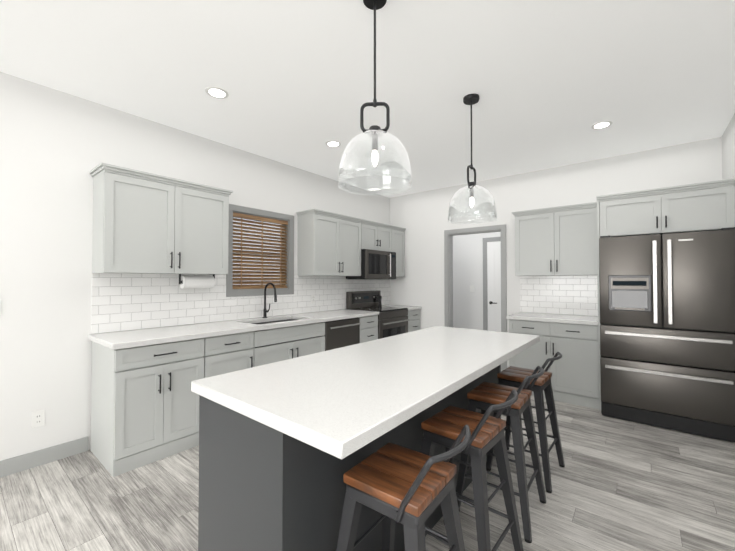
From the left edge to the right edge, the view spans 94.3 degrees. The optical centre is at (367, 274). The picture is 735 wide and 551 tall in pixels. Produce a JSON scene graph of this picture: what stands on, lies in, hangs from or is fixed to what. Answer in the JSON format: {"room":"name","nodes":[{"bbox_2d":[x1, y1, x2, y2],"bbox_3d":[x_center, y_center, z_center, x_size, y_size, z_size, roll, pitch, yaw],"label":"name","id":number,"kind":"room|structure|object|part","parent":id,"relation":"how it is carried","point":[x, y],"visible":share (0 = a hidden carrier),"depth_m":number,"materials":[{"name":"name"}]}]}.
{"room":"kitchen","nodes":[
{"label":"kitchen","id":0,"kind":"room"},
{"bbox_2d":[0,72,389,460],"bbox_3d":[-3.474,-0.022,1.288,0.120,2.800,12.400,-1,-1,39],"label":"wall","id":1,"kind":"structure","parent":0,"point":[57,147],"depth_m":2.61,"materials":[{"name":"white paint"}]},
{"bbox_2d":[32,410,44,427],"bbox_3d":[-2.406,1.057,2.490,0.008,0.114,0.070,-1,-1,39],"label":"electrical outlet plate","id":2,"kind":"object","parent":1,"relation":"attached to","point":[38,418],"visible":1,"depth_m":2.49,"materials":[{"name":"white plastic"}]},
{"bbox_2d":[0,436,87,477],"bbox_3d":[-4.732,1.296,-0.399,0.014,0.110,7.988,-1,-1,39],"label":"baseboard","id":3,"kind":"structure","parent":1,"relation":"attached to","point":[16,464],"depth_m":2.50,"materials":[{"name":"grey wood"}]},
{"bbox_2d":[89,163,232,274],"bbox_3d":[-1.771,-0.411,3.024,0.358,0.814,1.039,-1,-1,39],"label":"upper cabinet","id":4,"kind":"object","parent":1,"relation":"attached to","point":[146,223],"visible":1,"depth_m":2.83,"materials":[{"name":"grey wood"}]},
{"bbox_2d":[179,274,214,288],"bbox_3d":[-1.621,0.067,3.248,0.120,0.134,0.324,-1,-1,39],"label":"paper towel","id":5,"kind":"object","parent":4,"relation":"hanging from","point":[186,282],"visible":1,"depth_m":3.19,"materials":[{"name":"white paper"}]},
{"bbox_2d":[91,273,389,333],"bbox_3d":[-0.911,0.261,4.354,0.008,0.491,4.158,-1,-1,39],"label":"tile backsplash","id":6,"kind":"structure","parent":1,"relation":"attached to","point":[122,302],"depth_m":3.32,"materials":[{"name":"white tile"}]},
{"bbox_2d":[226,204,293,296],"bbox_3d":[-1.266,-0.251,4.014,0.136,0.995,0.900,-1,-1,39],"label":"window","id":7,"kind":"structure","parent":1,"relation":"in","point":[232,292],"depth_m":4.00,"materials":[{"name":"grey wood"}]},
{"bbox_2d":[233,219,279,284],"bbox_3d":[-1.297,-0.250,4.039,0.004,0.765,0.670,-1,-1,39],"label":"window panel","id":8,"kind":"object","parent":7,"relation":"attached to","point":[255,250],"depth_m":4.04,"materials":[{"name":"clear glass"}]},
{"bbox_2d":[233,212,287,288],"bbox_3d":[-1.253,-0.251,4.004,0.056,0.837,0.738,-1,-1,39],"label":"window shade","id":9,"kind":"object","parent":7,"relation":"attached to","point":[262,282],"visible":0.81,"depth_m":3.98,"materials":[{"name":"brown wood"}]},
{"bbox_2d":[296,209,362,275],"bbox_3d":[-0.489,-0.386,4.612,0.358,0.814,0.923,-1,-1,39],"label":"upper cabinet","id":10,"kind":"object","parent":1,"relation":"attached to","point":[328,243],"visible":1,"depth_m":4.38,"materials":[{"name":"grey wood"}]},
{"bbox_2d":[361,219,392,251],"bbox_3d":[0.041,-0.570,5.271,0.358,0.424,0.757,-1,-1,39],"label":"upper cabinet","id":11,"kind":"object","parent":1,"relation":"attached to","point":[376,236],"visible":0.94,"depth_m":5.15,"materials":[{"name":"grey wood"}]},
{"bbox_2d":[346,249,395,278],"bbox_3d":[0.086,-0.137,5.228,0.445,0.434,0.754,-1,-1,39],"label":"microwave","id":12,"kind":"object","parent":11,"relation":"attached to","point":[376,264],"visible":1,"depth_m":5.03,"materials":[{"name":"black metal"}]},
{"bbox_2d":[392,226,405,276],"bbox_3d":[0.401,-0.368,5.715,0.358,0.814,0.385,-1,-1,39],"label":"upper cabinet","id":13,"kind":"object","parent":1,"relation":"attached to","point":[398,240],"visible":0.38,"depth_m":5.66,"materials":[{"name":"grey wood"}]},
{"bbox_2d":[0,396,734,550],"bbox_3d":[-1.657,1.416,0.549,4.806,0.100,13.570,-1,-1,39],"label":"floor","id":14,"kind":"structure","parent":0,"point":[621,484],"depth_m":2.10,"materials":[{"name":"grey wood"}]},
{"bbox_2d":[90,338,203,476],"bbox_3d":[-1.761,0.963,2.755,0.632,0.878,0.617,-1,-1,39],"label":"base cabinet","id":15,"kind":"object","parent":14,"relation":"on","point":[145,405],"visible":0.94,"depth_m":2.53,"materials":[{"name":"grey wood"}]},
{"bbox_2d":[203,331,253,377],"bbox_3d":[-1.422,0.969,3.175,0.632,0.878,0.457,-1,-1,39],"label":"base cabinet","id":16,"kind":"object","parent":14,"relation":"on","point":[225,354],"visible":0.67,"depth_m":2.99,"materials":[{"name":"grey wood"}]},
{"bbox_2d":[253,322,324,366],"bbox_3d":[-0.988,0.978,3.712,0.632,0.878,0.917,-1,-1,39],"label":"base cabinet","id":17,"kind":"object","parent":14,"relation":"on","point":[264,355],"visible":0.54,"depth_m":3.49,"materials":[{"name":"grey wood"}]},
{"bbox_2d":[88,309,378,349],"bbox_3d":[-1.034,0.611,3.689,0.642,0.228,3.018,-1,-1,39],"label":"countertop","id":18,"kind":"structure","parent":17,"relation":"on","point":[129,339],"depth_m":3.05,"materials":[{"name":"white stone"}]},
{"bbox_2d":[262,282,276,317],"bbox_3d":[-1.094,0.296,3.868,0.243,0.406,0.089,-1,-1,39],"label":"faucet","id":19,"kind":"object","parent":18,"relation":"on","point":[265,311],"visible":1,"depth_m":3.90,"materials":[{"name":"black metal"}]},
{"bbox_2d":[324,317,360,350],"bbox_3d":[-0.499,0.992,4.300,0.645,0.870,0.607,-1,-1,39],"label":"dishwasher","id":20,"kind":"object","parent":14,"relation":"on","point":[342,333],"visible":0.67,"depth_m":4.10,"materials":[{"name":"black metal"}]},
{"bbox_2d":[198,365,500,550],"bbox_3d":[0.180,0.949,2.098,0.584,0.883,2.161,-1,-1,39],"label":"kitchen island","id":21,"kind":"object","parent":14,"relation":"on","point":[262,487],"visible":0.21,"depth_m":1.26,"materials":[{"name":"grey wood"}]},
{"bbox_2d":[191,326,539,459],"bbox_3d":[0.289,0.482,2.023,0.870,0.045,2.213,-1,-1,39],"label":"island countertop","id":22,"kind":"structure","parent":21,"relation":"on","point":[341,403],"depth_m":1.42,"materials":[{"name":"white stone"}]},
{"bbox_2d":[358,315,377,342],"bbox_3d":[-0.194,0.994,4.697,0.632,0.878,0.387,-1,-1,39],"label":"base cabinet","id":23,"kind":"object","parent":14,"relation":"on","point":[368,328],"visible":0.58,"depth_m":4.53,"materials":[{"name":"grey wood"}]},
{"bbox_2d":[346,290,409,338],"bbox_3d":[0.180,0.850,5.136,0.666,1.180,0.757,-1,-1,39],"label":"range","id":24,"kind":"object","parent":14,"relation":"on","point":[392,321],"visible":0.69,"depth_m":5.06,"materials":[{"name":"black metal"}]},
{"bbox_2d":[378,295,381,306],"bbox_3d":[0.202,0.429,5.485,0.060,0.181,0.060,-1,-1,39],"label":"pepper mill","id":25,"kind":"object","parent":24,"relation":"on","point":[380,298],"visible":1,"depth_m":5.46,"materials":[{"name":"black"}]},
{"bbox_2d":[336,425,470,550],"bbox_3d":[0.130,0.957,1.204,0.450,0.839,0.426,-1,-1,37],"label":"stool","id":26,"kind":"object","parent":14,"relation":"on","point":[410,490],"visible":1,"depth_m":1.17,"materials":[{"name":"grey"}]},
{"bbox_2d":[407,309,419,331],"bbox_3d":[0.528,1.008,5.590,0.632,0.878,0.385,-1,-1,39],"label":"base cabinet","id":27,"kind":"object","parent":14,"relation":"on","point":[414,321],"visible":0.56,"depth_m":5.42,"materials":[{"name":"grey wood"}]},
{"bbox_2d":[382,305,421,310],"bbox_3d":[0.518,0.548,5.613,0.642,0.040,0.395,-1,-1,39],"label":"countertop","id":28,"kind":"structure","parent":27,"relation":"on","point":[413,307],"depth_m":5.56,"materials":[{"name":"white stone"}]},
{"bbox_2d":[421,389,523,550],"bbox_3d":[0.471,0.963,1.615,0.450,0.839,0.426,-1,-1,41],"label":"stool","id":29,"kind":"object","parent":14,"relation":"on","point":[444,427],"visible":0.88,"depth_m":1.57,"materials":[{"name":"grey metal"}]},
{"bbox_2d":[456,366,545,542],"bbox_3d":[0.809,0.970,2.044,0.450,0.839,0.426,-1,-1,37],"label":"stool","id":30,"kind":"object","parent":14,"relation":"on","point":[484,396],"visible":0.81,"depth_m":1.99,"materials":[{"name":"grey metal"}]},
{"bbox_2d":[486,352,564,492],"bbox_3d":[1.149,0.977,2.456,0.450,0.839,0.426,-1,-1,40],"label":"stool","id":31,"kind":"object","parent":14,"relation":"on","point":[511,376],"visible":0.83,"depth_m":2.40,"materials":[{"name":"grey metal"}]},
{"bbox_2d":[509,319,598,408],"bbox_3d":[2.239,0.984,4.063,0.902,0.878,0.632,-1,-1,39],"label":"base cabinet","id":32,"kind":"object","parent":14,"relation":"on","point":[574,377],"visible":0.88,"depth_m":3.75,"materials":[{"name":"grey wood"}]},
{"bbox_2d":[506,312,597,324],"bbox_3d":[2.235,0.523,4.082,0.924,0.040,0.621,-1,-1,39],"label":"countertop","id":33,"kind":"structure","parent":32,"relation":"on","point":[570,319],"depth_m":3.94,"materials":[{"name":"white stone"}]},
{"bbox_2d":[597,202,600,410],"bbox_3d":[2.599,0.333,3.778,0.022,2.170,0.640,-1,-1,39],"label":"panel","id":34,"kind":"object","parent":14,"relation":"on","point":[598,236],"visible":0.29,"depth_m":3.53,"materials":[{"name":"grey wood"}]},
{"bbox_2d":[599,227,734,441],"bbox_3d":[2.903,0.515,3.369,0.950,1.793,0.827,-1,-1,39],"label":"fridge","id":35,"kind":"object","parent":14,"relation":"on","point":[667,330],"visible":1,"depth_m":3.05,"materials":[{"name":"black metal"}]},
{"bbox_2d":[0,0,734,197],"bbox_3d":[-1.837,-1.494,-0.009,4.326,0.100,12.400,-1,-1,39],"label":"ceiling","id":36,"kind":"structure","parent":0,"point":[550,83],"depth_m":2.37,"materials":[{"name":"white paint"}]},
{"bbox_2d":[205,87,228,98],"bbox_3d":[-1.161,-1.399,2.631,0.168,0.003,0.168,-1,-1,39],"label":"recessed light","id":37,"kind":"object","parent":36,"relation":"in","point":[218,93],"visible":1,"depth_m":2.62,"materials":[{"name":"white plastic"}]},
{"bbox_2d":[325,141,340,146],"bbox_3d":[-0.364,-1.383,3.619,0.168,0.003,0.168,-1,-1,39],"label":"recessed light","id":38,"kind":"object","parent":36,"relation":"in","point":[333,143],"visible":1,"depth_m":3.60,"materials":[{"name":"white plastic"}]},
{"bbox_2d":[338,0,411,195],"bbox_3d":[0.037,-0.927,1.720,0.370,0.974,0.370,-1,-1,39],"label":"pendant light","id":39,"kind":"object","parent":36,"relation":"hanging from","point":[374,132],"visible":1,"depth_m":1.71,"materials":[{"name":"black"}]},
{"bbox_3d":[0.037,-0.576,1.714,0.370,0.270,0.370,-1,-1,39],"label":"lamp shade","id":40,"kind":"part","parent":39,"relation":"part of","materials":[{"name":"clear glass"}]},
{"bbox_3d":[0.037,-0.582,1.714,0.032,0.083,0.032,-1,-1,39],"label":"bulb","id":41,"kind":"part","parent":39,"relation":"part of","materials":[{"name":"white glass"}]},
{"bbox_2d":[448,93,496,223],"bbox_3d":[0.822,-0.912,2.692,0.370,0.974,0.370,-1,-1,39],"label":"pendant light","id":42,"kind":"object","parent":36,"relation":"hanging from","point":[470,99],"visible":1,"depth_m":2.66,"materials":[{"name":"black"}]},
{"bbox_3d":[0.822,-0.560,2.687,0.370,0.270,0.370,-1,-1,39],"label":"lamp shade","id":43,"kind":"part","parent":42,"relation":"part of","materials":[{"name":"clear glass"}]},
{"bbox_2d":[591,121,612,128],"bbox_3d":[2.186,-1.390,3.180,0.168,0.003,0.168,-1,-1,39],"label":"recessed light","id":44,"kind":"object","parent":36,"relation":"in","point":[602,125],"visible":1,"depth_m":3.18,"materials":[{"name":"white plastic"}]},
{"bbox_2d":[453,232,500,329],"bbox_3d":[2.567,0.231,5.803,4.806,2.440,0.120,-1,-1,39],"label":"wall","id":45,"kind":"structure","parent":0,"point":[467,274],"depth_m":6.29,"materials":[{"name":"white paint"}]},
{"bbox_2d":[483,237,500,331],"bbox_3d":[2.410,0.398,5.801,0.910,2.105,0.068,-1,-1,39],"label":"hall door","id":46,"kind":"structure","parent":45,"relation":"in","point":[492,281],"depth_m":6.01,"materials":[{"name":"grey wood"}]},
{"bbox_2d":[390,137,721,367],"bbox_3d":[2.066,0.033,4.707,4.206,2.800,0.120,-1,-1,39],"label":"wall","id":47,"kind":"structure","parent":0,"point":[421,218],"depth_m":4.69,"materials":[{"name":"white paint"}]},
{"bbox_2d":[444,224,506,370],"bbox_3d":[1.603,0.375,5.064,0.930,2.127,0.138,-1,-1,39],"label":"door frame","id":48,"kind":"structure","parent":47,"relation":"attached to","point":[448,273],"depth_m":5.18,"materials":[{"name":"grey wood"}]},
{"bbox_2d":[512,202,596,275],"bbox_3d":[2.315,-0.392,4.200,0.928,0.814,0.358,-1,-1,39],"label":"upper cabinet","id":49,"kind":"object","parent":47,"relation":"attached to","point":[557,241],"visible":0.92,"depth_m":4.06,"materials":[{"name":"grey wood"}]},
{"bbox_2d":[520,275,597,315],"bbox_3d":[2.428,0.260,4.326,0.924,0.491,0.008,-1,-1,39],"label":"tile backsplash","id":50,"kind":"structure","parent":47,"relation":"attached to","point":[572,294],"depth_m":4.31,"materials":[{"name":"white tile"}]},
{"bbox_2d":[596,178,734,236],"bbox_3d":[2.966,-0.599,3.472,0.995,0.424,0.678,-1,-1,39],"label":"upper cabinet","id":51,"kind":"object","parent":47,"relation":"attached to","point":[704,206],"visible":0.96,"depth_m":3.19,"materials":[{"name":"grey wood"}]},
{"bbox_2d":[721,113,734,179],"bbox_3d":[-0.238,-0.066,-1.400,0.120,2.800,12.280,-1,-1,39],"label":"wall","id":52,"kind":"structure","parent":0,"point":[728,153],"depth_m":3.14,"materials":[{"name":"white paint"}]},
{"label":"outside","id":53,"kind":"structure","parent":0,"visible":0},
{"bbox_2d":[233,217,279,284],"bbox_3d":[-1.533,-0.247,4.230,0.010,1.865,1.770,-1,-1,39],"label":"window","id":54,"kind":"structure","parent":53,"point":[255,247],"depth_m":4.34,"materials":[{"name":"brown wood"}]}
]}

